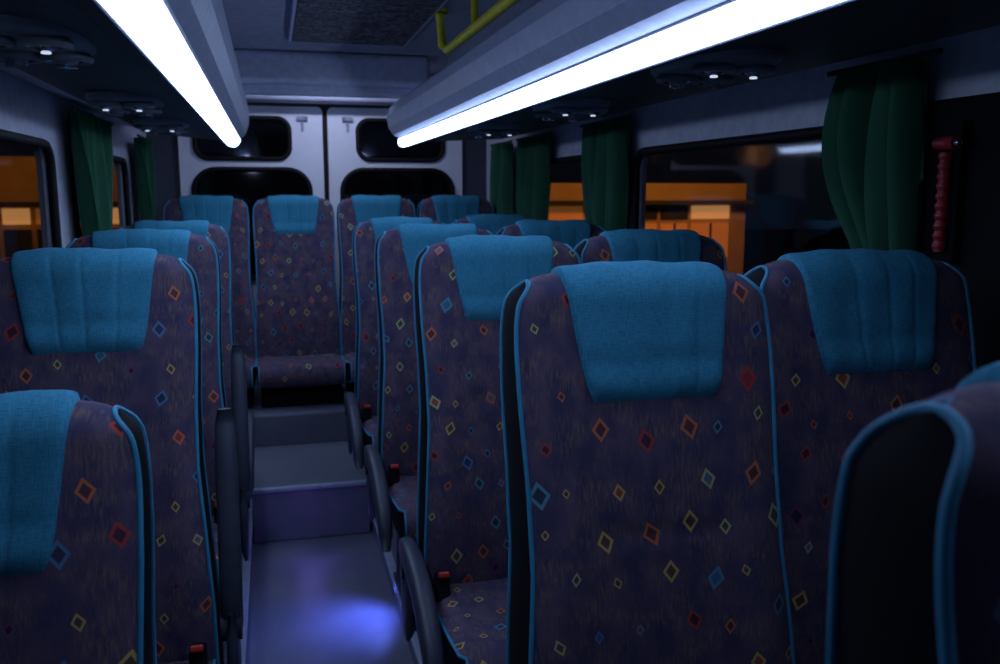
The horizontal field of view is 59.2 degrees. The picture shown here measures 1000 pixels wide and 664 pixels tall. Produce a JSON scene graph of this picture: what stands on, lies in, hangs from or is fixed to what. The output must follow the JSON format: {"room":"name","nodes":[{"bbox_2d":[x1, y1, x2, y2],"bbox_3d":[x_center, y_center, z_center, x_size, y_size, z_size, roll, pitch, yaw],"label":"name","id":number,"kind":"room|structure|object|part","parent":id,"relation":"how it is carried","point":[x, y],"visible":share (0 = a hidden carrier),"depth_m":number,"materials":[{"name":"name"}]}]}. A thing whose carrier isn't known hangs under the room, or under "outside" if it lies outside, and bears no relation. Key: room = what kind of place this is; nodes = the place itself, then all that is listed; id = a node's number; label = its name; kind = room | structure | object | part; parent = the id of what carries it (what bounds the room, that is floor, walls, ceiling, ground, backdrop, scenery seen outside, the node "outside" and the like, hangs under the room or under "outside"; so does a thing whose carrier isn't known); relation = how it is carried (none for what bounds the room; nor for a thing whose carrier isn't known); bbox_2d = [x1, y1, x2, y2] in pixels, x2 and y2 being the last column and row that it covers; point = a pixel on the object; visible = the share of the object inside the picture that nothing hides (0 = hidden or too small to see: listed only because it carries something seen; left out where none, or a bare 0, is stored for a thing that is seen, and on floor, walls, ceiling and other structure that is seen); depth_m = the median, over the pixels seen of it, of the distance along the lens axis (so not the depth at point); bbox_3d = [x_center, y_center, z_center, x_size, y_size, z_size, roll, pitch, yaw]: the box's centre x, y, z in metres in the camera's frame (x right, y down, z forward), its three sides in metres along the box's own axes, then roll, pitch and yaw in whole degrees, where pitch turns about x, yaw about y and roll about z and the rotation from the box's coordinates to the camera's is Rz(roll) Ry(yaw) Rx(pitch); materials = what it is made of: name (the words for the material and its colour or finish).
{"room":"vehicle interior","nodes":[
{"label":"vehicle interior","id":0,"kind":"room"},
{"bbox_2d":[0,69,145,247],"bbox_3d":[-1.199,0.069,1.956,0.040,2.110,6.520,-2,9,-14],"label":"wall","id":1,"kind":"structure","parent":0,"point":[26,108],"depth_m":2.83,"materials":[{"name":"grey plastic"}]},
{"bbox_2d":[0,129,61,247],"bbox_3d":[-1.225,-0.132,2.116,0.028,0.722,1.448,-2,9,-14],"label":"seal","id":2,"kind":"object","parent":1,"relation":"attached to","point":[5,135],"visible":0.49,"depth_m":2.74,"materials":[{"name":"black rubber"}]},
{"bbox_2d":[70,149,131,237],"bbox_3d":[-1.627,-0.376,3.651,0.028,0.722,1.218,-2,9,-14],"label":"seal","id":3,"kind":"object","parent":1,"relation":"attached to","point":[125,173],"visible":0.26,"depth_m":3.97,"materials":[{"name":"black rubber"}]},
{"bbox_2d":[134,134,155,220],"bbox_3d":[-1.778,-0.594,4.460,0.068,0.771,0.460,-2,9,-14],"label":"curtain","id":4,"kind":"object","parent":1,"relation":"hanging from","point":[143,146],"visible":0.53,"depth_m":4.30,"materials":[{"name":"fabric"}]},
{"bbox_2d":[146,102,486,220],"bbox_3d":[-1.042,-0.467,5.322,1.970,2.110,0.040,-2,9,-14],"label":"wall","id":5,"kind":"structure","parent":0,"point":[165,149],"depth_m":5.05,"materials":[{"name":"plastic"}]},
{"bbox_2d":[178,105,324,308],"bbox_3d":[-1.437,-0.369,5.213,0.805,1.890,0.050,-2,9,-14],"label":"door","id":6,"kind":"structure","parent":5,"relation":"in","point":[262,138],"depth_m":5.12,"materials":[{"name":"paint"}]},
{"bbox_2d":[192,115,291,160],"bbox_3d":[-1.478,-1.113,5.052,0.553,0.258,0.028,-2,9,-14],"label":"seal","id":7,"kind":"object","parent":6,"relation":"attached to","point":[284,121],"visible":0.66,"depth_m":5.07,"materials":[{"name":"rubber"}]},
{"bbox_2d":[191,167,312,279],"bbox_3d":[-1.434,-0.631,5.141,0.683,0.658,0.028,-2,9,-14],"label":"seal","id":8,"kind":"object","parent":6,"relation":"attached to","point":[202,173],"visible":0.51,"depth_m":5.08,"materials":[{"name":"rubber"}]},
{"bbox_2d":[297,116,307,130],"bbox_3d":[-1.150,-1.211,5.117,0.060,0.084,0.027,-2,9,-14],"label":"door latch","id":9,"kind":"structure","parent":6,"relation":"attached to","point":[302,119],"depth_m":5.11,"materials":[{"name":"plastic"}]},
{"bbox_2d":[322,111,328,200],"bbox_3d":[-1.030,-0.408,5.303,0.022,1.800,0.030,-2,9,-14],"label":"door frame","id":10,"kind":"structure","parent":5,"relation":"attached to","point":[324,114],"depth_m":5.19,"materials":[{"name":"rubber"}]},
{"bbox_2d":[245,76,431,105],"bbox_3d":[-1.002,-1.394,5.038,1.950,0.160,0.200,-2,9,-14],"label":"header beam","id":11,"kind":"structure","parent":5,"relation":"attached to","point":[250,98],"depth_m":4.98,"materials":[{"name":"plastic"}]},
{"bbox_2d":[327,107,461,297],"bbox_3d":[-0.628,-0.402,5.419,0.805,1.890,0.050,-2,9,-14],"label":"door","id":12,"kind":"structure","parent":5,"relation":"in","point":[376,139],"depth_m":5.29,"materials":[{"name":"paint"}]},
{"bbox_2d":[342,117,352,131],"bbox_3d":[-0.898,-1.221,5.182,0.060,0.084,0.027,-2,9,-14],"label":"door latch","id":13,"kind":"structure","parent":12,"relation":"attached to","point":[347,120],"depth_m":5.17,"materials":[{"name":"plastic"}]},
{"bbox_2d":[340,168,454,201],"bbox_3d":[-0.614,-0.664,5.350,0.698,0.658,0.028,-2,9,-14],"label":"seal","id":14,"kind":"object","parent":12,"relation":"attached to","point":[349,175],"visible":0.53,"depth_m":5.29,"materials":[{"name":"rubber"}]},
{"bbox_2d":[355,118,444,162],"bbox_3d":[-0.594,-1.149,5.278,0.538,0.258,0.028,-2,9,-14],"label":"seal","id":15,"kind":"object","parent":12,"relation":"attached to","point":[361,123],"visible":0.76,"depth_m":5.25,"materials":[{"name":"rubber"}]},
{"bbox_2d":[246,522,413,663],"bbox_3d":[-0.226,1.101,2.375,1.970,0.060,6.520,-2,9,-14],"label":"floor","id":16,"kind":"structure","parent":0,"point":[328,599],"depth_m":3.07,"materials":[{"name":"plastic"}]},
{"bbox_2d":[0,390,156,663],"bbox_3d":[-0.592,0.700,0.906,0.457,1.187,0.647,-2,9,-14],"label":"seat","id":17,"kind":"object","parent":16,"relation":"on","point":[77,529],"visible":1,"depth_m":1.05,"materials":[{"name":"purple fabric"}]},
{"bbox_2d":[224,499,252,663],"bbox_3d":[-1.079,0.945,2.838,0.520,0.100,2.720,-2,9,-14],"label":"platform","id":18,"kind":"object","parent":16,"relation":"on","point":[246,565],"visible":0.1,"depth_m":2.96,"materials":[{"name":"plastic"}]},
{"bbox_2d":[0,247,243,663],"bbox_3d":[-0.754,0.470,1.643,0.502,1.224,0.646,-2,9,-14],"label":"seat","id":19,"kind":"object","parent":18,"relation":"on","point":[121,327],"visible":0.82,"depth_m":1.76,"materials":[{"name":"purple fabric"}]},
{"bbox_2d":[164,659,215,663],"bbox_3d":[-0.756,0.739,1.601,0.440,0.138,0.485,-2,9,-14],"label":"cushion","id":20,"kind":"object","parent":19,"relation":"on","point":[166,661],"depth_m":1.79,"materials":[{"name":"purple fabric"}]},
{"bbox_3d":[-0.605,0.512,1.910,0.084,0.677,0.200,-2,9,-14],"label":"armrest","id":21,"kind":"part","parent":19,"relation":"part of","materials":[{"name":"plastic"}]},
{"bbox_2d":[66,228,250,654],"bbox_3d":[-0.960,0.340,2.425,0.505,1.224,0.648,-2,9,-14],"label":"seat","id":22,"kind":"object","parent":18,"relation":"on","point":[201,253],"visible":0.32,"depth_m":2.57,"materials":[{"name":"purple fabric"}]},
{"bbox_3d":[-1.030,0.181,2.586,0.456,0.931,0.226,-2,9,-14],"label":"backrest","id":23,"kind":"part","parent":22,"relation":"part of","materials":[{"name":"purple fabric"}]},
{"bbox_2d":[212,516,219,592],"bbox_3d":[-0.961,0.609,2.384,0.440,0.138,0.485,-2,9,-14],"label":"cushion","id":24,"kind":"object","parent":22,"relation":"on","point":[214,518],"depth_m":2.40,"materials":[{"name":"purple fabric"}]},
{"bbox_3d":[-0.972,0.813,2.458,0.400,0.279,0.440,-2,9,-14],"label":"frame","id":25,"kind":"part","parent":22,"relation":"part of","materials":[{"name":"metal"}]},
{"bbox_3d":[-0.810,0.382,2.693,0.084,0.677,0.200,-2,9,-14],"label":"armrest","id":26,"kind":"part","parent":22,"relation":"part of","materials":[{"name":"plastic"}]},
{"bbox_2d":[120,220,254,498],"bbox_3d":[-1.163,0.215,3.210,0.505,1.224,0.648,-2,9,-14],"label":"seat","id":27,"kind":"object","parent":18,"relation":"on","point":[218,235],"visible":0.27,"depth_m":3.35,"materials":[{"name":"purple fabric"}]},
{"bbox_3d":[-1.235,0.057,3.370,0.456,0.931,0.226,-2,9,-14],"label":"backrest","id":28,"kind":"part","parent":27,"relation":"part of","materials":[{"name":"purple fabric"}]},
{"bbox_3d":[-0.969,0.476,3.332,0.084,0.290,0.475,-2,9,-14],"label":"armrest","id":29,"kind":"part","parent":27,"relation":"part of","materials":[{"name":"plastic"}]},
{"bbox_2d":[248,377,364,464],"bbox_3d":[-0.882,0.485,4.846,1.910,0.380,1.100,-2,9,-14],"label":"platform","id":30,"kind":"object","parent":16,"relation":"on","point":[318,423],"visible":0.02,"depth_m":4.26,"materials":[{"name":"plastic"}]},
{"bbox_2d":[163,195,256,407],"bbox_3d":[-1.463,-0.163,4.410,0.456,1.033,0.646,-2,9,-14],"label":"seat","id":31,"kind":"object","parent":30,"relation":"on","point":[228,212],"visible":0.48,"depth_m":4.55,"materials":[{"name":"purple fabric"}]},
{"bbox_3d":[-1.454,0.316,4.449,0.400,0.073,0.400,-2,9,-14],"label":"frame","id":32,"kind":"part","parent":31,"relation":"part of","materials":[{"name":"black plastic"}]},
{"bbox_2d":[245,357,256,388],"bbox_3d":[-1.444,0.199,4.389,0.440,0.138,0.485,-2,9,-14],"label":"cushion","id":33,"kind":"object","parent":31,"relation":"on","point":[251,374],"depth_m":4.25,"materials":[{"name":"purple fabric"}]},
{"bbox_2d":[252,195,347,407],"bbox_3d":[-1.038,-0.181,4.519,0.456,1.033,0.646,-2,9,-14],"label":"seat","id":34,"kind":"object","parent":30,"relation":"on","point":[300,361],"visible":0.98,"depth_m":4.62,"materials":[{"name":"purple fabric"}]},
{"bbox_2d":[256,353,347,387],"bbox_3d":[-1.018,0.181,4.498,0.440,0.138,0.485,-2,9,-14],"label":"cushion","id":35,"kind":"object","parent":34,"relation":"on","point":[273,370],"depth_m":4.30,"materials":[{"name":"purple fabric"}]},
{"bbox_3d":[-1.028,0.299,4.558,0.400,0.073,0.400,-2,9,-14],"label":"frame","id":36,"kind":"part","parent":34,"relation":"part of","materials":[{"name":"black plastic"}]},
{"bbox_2d":[337,195,415,393],"bbox_3d":[-0.611,-0.198,4.628,0.457,1.033,0.647,-2,9,-14],"label":"seat","id":37,"kind":"object","parent":30,"relation":"on","point":[357,209],"visible":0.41,"depth_m":4.71,"materials":[{"name":"purple fabric"}]},
{"bbox_2d":[342,352,354,382],"bbox_3d":[-0.592,0.164,4.607,0.440,0.138,0.485,-2,9,-14],"label":"cushion","id":38,"kind":"object","parent":37,"relation":"on","point":[349,357],"depth_m":4.40,"materials":[{"name":"purple fabric"}]},
{"bbox_3d":[-0.602,0.282,4.667,0.400,0.073,0.400,-2,9,-14],"label":"frame","id":39,"kind":"part","parent":37,"relation":"part of","materials":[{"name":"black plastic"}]},
{"bbox_2d":[417,195,493,224],"bbox_3d":[-0.185,-0.215,4.736,0.456,1.033,0.646,-2,9,-14],"label":"seat","id":40,"kind":"object","parent":30,"relation":"on","point":[446,209],"visible":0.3,"depth_m":4.85,"materials":[{"name":"fabric"}]},
{"bbox_2d":[252,441,370,542],"bbox_3d":[-0.859,0.700,3.960,0.478,0.232,0.650,-2,9,-14],"label":"step","id":41,"kind":"structure","parent":16,"relation":"on","point":[301,491],"depth_m":3.69,"materials":[{"name":"plastic"}]},
{"bbox_2d":[371,518,421,663],"bbox_3d":[0.411,1.094,1.903,0.930,0.100,5.300,-2,9,-14],"label":"platform","id":42,"kind":"object","parent":16,"relation":"on","point":[389,559],"depth_m":3.15,"materials":[{"name":"plastic"}]},
{"bbox_2d":[344,217,444,523],"bbox_3d":[-0.386,0.143,3.664,0.502,1.224,0.646,-2,9,-14],"label":"seat","id":43,"kind":"object","parent":42,"relation":"on","point":[361,407],"visible":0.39,"depth_m":3.73,"materials":[{"name":"purple fabric"}]},
{"bbox_3d":[-0.595,0.420,3.683,0.084,0.290,0.475,-2,9,-14],"label":"armrest","id":44,"kind":"part","parent":43,"relation":"part of","materials":[{"name":"plastic"}]},
{"bbox_2d":[361,415,376,446],"bbox_3d":[-0.343,0.410,3.634,0.440,0.138,0.485,-2,9,-14],"label":"cushion","id":45,"kind":"object","parent":43,"relation":"on","point":[368,422],"depth_m":3.54,"materials":[{"name":"purple fabric"}]},
{"bbox_3d":[-0.412,-0.017,3.835,0.456,0.931,0.226,-2,9,-14],"label":"backrest","id":46,"kind":"part","parent":43,"relation":"part of","materials":[{"name":"purple fabric"}]},
{"bbox_2d":[364,223,492,630],"bbox_3d":[-0.175,0.271,2.861,0.502,1.224,0.646,-2,9,-14],"label":"seat","id":47,"kind":"object","parent":42,"relation":"on","point":[390,467],"visible":0.42,"depth_m":2.93,"materials":[{"name":"purple fabric"}]},
{"bbox_3d":[-0.385,0.548,2.879,0.084,0.290,0.475,-2,9,-14],"label":"armrest","id":48,"kind":"part","parent":47,"relation":"part of","materials":[{"name":"plastic"}]},
{"bbox_2d":[387,476,416,541],"bbox_3d":[-0.133,0.538,2.830,0.440,0.138,0.485,-2,9,-14],"label":"cushion","id":49,"kind":"object","parent":47,"relation":"on","point":[401,490],"depth_m":2.69,"materials":[{"name":"purple fabric"}]},
{"bbox_3d":[-0.143,0.742,2.904,0.400,0.279,0.440,-2,9,-14],"label":"frame","id":50,"kind":"part","parent":47,"relation":"part of","materials":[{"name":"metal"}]},
{"bbox_3d":[-0.202,0.110,3.032,0.456,0.931,0.226,-2,9,-14],"label":"backrest","id":51,"kind":"part","parent":47,"relation":"part of","materials":[{"name":"purple fabric"}]},
{"bbox_2d":[398,235,580,663],"bbox_3d":[0.037,0.400,2.048,0.502,1.224,0.646,-2,9,-14],"label":"seat","id":52,"kind":"object","parent":42,"relation":"on","point":[454,578],"visible":0.6,"depth_m":2.12,"materials":[{"name":"purple fabric"}]},
{"bbox_3d":[-0.172,0.678,2.067,0.084,0.290,0.475,-2,9,-14],"label":"armrest","id":53,"kind":"part","parent":52,"relation":"part of","materials":[{"name":"plastic"}]},
{"bbox_2d":[433,578,507,663],"bbox_3d":[0.080,0.667,2.018,0.440,0.138,0.485,-2,9,-14],"label":"cushion","id":54,"kind":"object","parent":52,"relation":"on","point":[471,613],"depth_m":1.95,"materials":[{"name":"purple fabric"}]},
{"bbox_2d":[452,214,529,234],"bbox_3d":[0.043,0.108,3.833,0.456,1.224,0.646,-2,9,-14],"label":"seat","id":55,"kind":"object","parent":42,"relation":"on","point":[493,223],"visible":0.09,"depth_m":3.93,"materials":[{"name":"blue fabric"}]},
{"bbox_3d":[-0.006,-0.051,3.999,0.456,0.931,0.226,-2,9,-14],"label":"backrest","id":56,"kind":"part","parent":55,"relation":"part of","materials":[{"name":"blue fabric"}]},
{"bbox_2d":[496,219,604,248],"bbox_3d":[0.253,0.236,3.030,0.457,1.224,0.647,-2,9,-14],"label":"seat","id":57,"kind":"object","parent":42,"relation":"on","point":[570,232],"visible":0.09,"depth_m":3.14,"materials":[{"name":"blue fabric"}]},
{"bbox_3d":[0.204,0.076,3.196,0.456,0.931,0.226,-2,9,-14],"label":"backrest","id":58,"kind":"part","parent":57,"relation":"part of","materials":[{"name":"blue fabric"}]},
{"bbox_2d":[500,260,794,663],"bbox_3d":[0.255,0.533,1.216,0.502,1.224,0.646,-2,9,-14],"label":"seat","id":59,"kind":"object","parent":42,"relation":"on","point":[638,405],"visible":1,"depth_m":1.32,"materials":[{"name":"purple fabric"}]},
{"bbox_2d":[574,229,726,270],"bbox_3d":[0.466,0.365,2.217,0.456,1.224,0.646,-2,9,-14],"label":"seat","id":60,"kind":"object","parent":42,"relation":"on","point":[621,245],"visible":0.18,"depth_m":2.32,"materials":[{"name":"blue fabric"}]},
{"bbox_2d":[744,248,976,663],"bbox_3d":[0.684,0.498,1.385,0.456,1.224,0.646,-2,9,-14],"label":"seat","id":61,"kind":"object","parent":42,"relation":"on","point":[860,336],"visible":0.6,"depth_m":1.47,"materials":[{"name":"purple fabric"}]},
{"bbox_2d":[826,362,999,663],"bbox_3d":[0.442,0.650,0.340,0.502,1.224,0.646,-2,9,-14],"label":"seat","id":62,"kind":"object","parent":42,"relation":"on","point":[914,563],"visible":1,"depth_m":0.44,"materials":[{"name":"black plastic"}]},
{"bbox_2d":[234,49,429,98],"bbox_3d":[-0.867,-1.293,4.441,1.000,0.198,0.260,-2,9,-14],"label":"ceiling panel","id":63,"kind":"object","parent":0,"point":[262,72],"depth_m":4.34,"materials":[{"name":"grey plastic"}]},
{"bbox_2d":[222,0,520,75],"bbox_3d":[-0.226,-1.033,2.036,1.970,0.040,6.520,-2,9,-14],"label":"ceiling","id":64,"kind":"structure","parent":0,"point":[252,24],"depth_m":3.80,"materials":[{"name":"plastic"}]},
{"bbox_2d":[0,0,248,146],"bbox_3d":[-0.792,-0.692,1.504,0.575,0.464,5.584,-2,9,-14],"label":"luggage rack","id":65,"kind":"object","parent":64,"relation":"attached to","point":[180,54],"visible":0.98,"depth_m":1.73,"materials":[{"name":"plastic"}]},
{"bbox_2d":[0,14,96,69],"bbox_3d":[-0.779,-0.470,1.458,0.190,0.044,0.350,-2,9,-14],"label":"vent unit","id":66,"kind":"object","parent":65,"relation":"attached to","point":[24,41],"visible":1,"depth_m":1.39,"materials":[{"name":"black plastic"}]},
{"bbox_2d":[69,105,113,235],"bbox_3d":[-1.447,-0.393,3.198,0.068,0.771,0.740,-2,9,-14],"label":"curtain","id":67,"kind":"object","parent":65,"relation":"hanging from","point":[90,134],"visible":0.54,"depth_m":2.96,"materials":[{"name":"fabric"}]},
{"bbox_2d":[85,91,163,117],"bbox_3d":[-1.039,-0.628,2.452,0.190,0.044,0.350,-2,9,-14],"label":"vent unit","id":68,"kind":"object","parent":65,"relation":"attached to","point":[116,104],"visible":0.98,"depth_m":2.35,"materials":[{"name":"black plastic"}]},
{"bbox_2d":[132,118,189,134],"bbox_3d":[-1.249,-0.756,3.255,0.190,0.044,0.350,-2,9,-14],"label":"vent unit","id":69,"kind":"object","parent":65,"relation":"attached to","point":[153,126],"visible":1,"depth_m":3.15,"materials":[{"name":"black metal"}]},
{"bbox_3d":[-0.795,-0.618,2.381,0.071,0.034,3.840,-2,9,-14],"label":"diffuser trim","id":70,"kind":"part","parent":65,"relation":"part of","materials":[{"name":"plastic"}]},
{"bbox_2d":[98,0,240,146],"bbox_3d":[-0.797,-0.616,2.394,0.064,0.035,3.904,-2,9,-14],"label":"diffuser","id":71,"kind":"object","parent":65,"relation":"attached to","point":[162,32],"depth_m":1.48,"materials":[{"name":"white plastic"}]},
{"bbox_2d":[288,0,448,45],"bbox_3d":[-0.468,-1.176,3.142,0.530,0.022,1.740,-2,9,-14],"label":"roof hatch","id":72,"kind":"object","parent":64,"relation":"attached to","point":[368,22],"visible":1,"depth_m":3.41,"materials":[{"name":"fabric"}]},
{"bbox_2d":[431,0,518,53],"bbox_3d":[0.033,-0.972,2.327,0.070,0.170,2.160,-2,9,-14],"label":"grab rail","id":73,"kind":"object","parent":64,"relation":"attached to","point":[477,24],"visible":0.83,"depth_m":2.85,"materials":[{"name":"yellow metal"}]},
{"bbox_2d":[387,0,999,146],"bbox_3d":[0.476,-0.747,1.828,0.725,0.458,5.584,-2,9,-14],"label":"luggage rack","id":74,"kind":"object","parent":64,"relation":"attached to","point":[537,52],"visible":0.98,"depth_m":1.71,"materials":[{"name":"plastic"}]},
{"bbox_2d":[467,123,521,138],"bbox_3d":[-0.024,-0.793,3.486,0.190,0.044,0.350,-2,9,-14],"label":"vent unit","id":75,"kind":"object","parent":74,"relation":"attached to","point":[497,130],"visible":1,"depth_m":3.38,"materials":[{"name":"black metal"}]},
{"bbox_2d":[532,98,610,121],"bbox_3d":[0.206,-0.653,2.607,0.190,0.044,0.350,-2,9,-14],"label":"vent unit","id":76,"kind":"object","parent":74,"relation":"attached to","point":[573,110],"visible":1,"depth_m":2.50,"materials":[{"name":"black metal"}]},
{"bbox_2d":[580,114,631,230],"bbox_3d":[0.397,-0.427,3.414,0.068,0.771,0.520,-2,9,-14],"label":"curtain","id":77,"kind":"object","parent":74,"relation":"hanging from","point":[605,150],"visible":0.53,"depth_m":3.33,"materials":[{"name":"fabric"}]},
{"bbox_2d":[651,49,784,89],"bbox_3d":[0.427,-0.519,1.765,0.190,0.044,0.350,-2,9,-14],"label":"vent unit","id":78,"kind":"object","parent":74,"relation":"attached to","point":[713,70],"visible":1,"depth_m":1.67,"materials":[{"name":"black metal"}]},
{"bbox_2d":[822,48,942,250],"bbox_3d":[0.793,-0.260,1.887,0.067,0.621,0.350,-2,9,-14],"label":"curtain","id":79,"kind":"object","parent":74,"relation":"hanging from","point":[874,133],"visible":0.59,"depth_m":1.84,"materials":[{"name":"fabric"}]},
{"bbox_2d":[486,25,999,228],"bbox_3d":[0.747,-0.011,2.453,0.040,2.110,6.520,-2,9,-14],"label":"wall","id":80,"kind":"structure","parent":0,"point":[968,64],"depth_m":2.39,"materials":[{"name":"grey plastic"}]},
{"bbox_2d":[490,140,513,214],"bbox_3d":[0.004,-0.666,4.915,0.067,0.771,0.460,-2,9,-14],"label":"curtain","id":81,"kind":"object","parent":80,"relation":"hanging from","point":[502,153],"visible":0.57,"depth_m":4.78,"materials":[{"name":"fabric"}]},
{"bbox_2d":[516,132,551,219],"bbox_3d":[0.158,-0.573,4.327,0.068,0.771,0.570,-2,9,-14],"label":"curtain","id":82,"kind":"object","parent":80,"relation":"hanging from","point":[533,160],"visible":0.5,"depth_m":4.24,"materials":[{"name":"fabric"}]},
{"bbox_2d":[551,155,580,163],"bbox_3d":[0.276,-0.453,4.137,0.028,0.722,1.218,-2,9,-14],"label":"seal","id":83,"kind":"object","parent":80,"relation":"attached to","point":[576,158],"visible":0.02,"depth_m":3.96,"materials":[{"name":"black rubber"}]},
{"bbox_2d":[631,126,822,228],"bbox_3d":[0.678,-0.209,2.602,0.028,0.722,1.448,-2,9,-14],"label":"seal","id":84,"kind":"object","parent":80,"relation":"attached to","point":[811,132],"visible":0.24,"depth_m":2.67,"materials":[{"name":"black rubber"}]},
{"bbox_2d":[931,120,968,262],"bbox_3d":[0.863,-0.270,1.694,0.040,0.270,0.060,-2,9,-14],"label":"hammer","id":85,"kind":"object","parent":80,"relation":"attached to","point":[953,144],"visible":1,"depth_m":1.69,"materials":[{"name":"red plastic"},{"name":"metal"}]},
{"bbox_2d":[917,92,999,369],"bbox_3d":[0.891,-0.076,1.748,0.022,0.760,0.340,-2,9,-14],"label":"window","id":86,"kind":"structure","parent":80,"relation":"attached to","point":[979,246],"depth_m":1.65,"materials":[{"name":"black glass"}]},
{"label":"outside","id":87,"kind":"structure","parent":0,"visible":0},
{"bbox_2d":[743,228,849,274],"bbox_3d":[-3.005,0.377,11.824,80.000,0.100,70.000,-2,9,-14],"label":"ground","id":88,"kind":"structure","parent":87,"point":[761,246],"depth_m":38.46,"materials":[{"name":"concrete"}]},
{"bbox_2d":[0,156,119,258],"bbox_3d":[-11.242,-2.359,19.377,6.000,2.930,2.600,-2,9,-14],"label":"building","id":89,"kind":"structure","parent":88,"relation":"on","point":[20,220],"depth_m":18.82,"materials":[{"name":"paint"}]},
{"bbox_2d":[548,183,754,274],"bbox_3d":[2.602,-2.660,22.954,7.600,2.400,2.600,-2,9,-14],"label":"building","id":90,"kind":"structure","parent":88,"relation":"on","point":[716,211],"depth_m":22.69,"materials":[{"name":"paint"}]}
]}

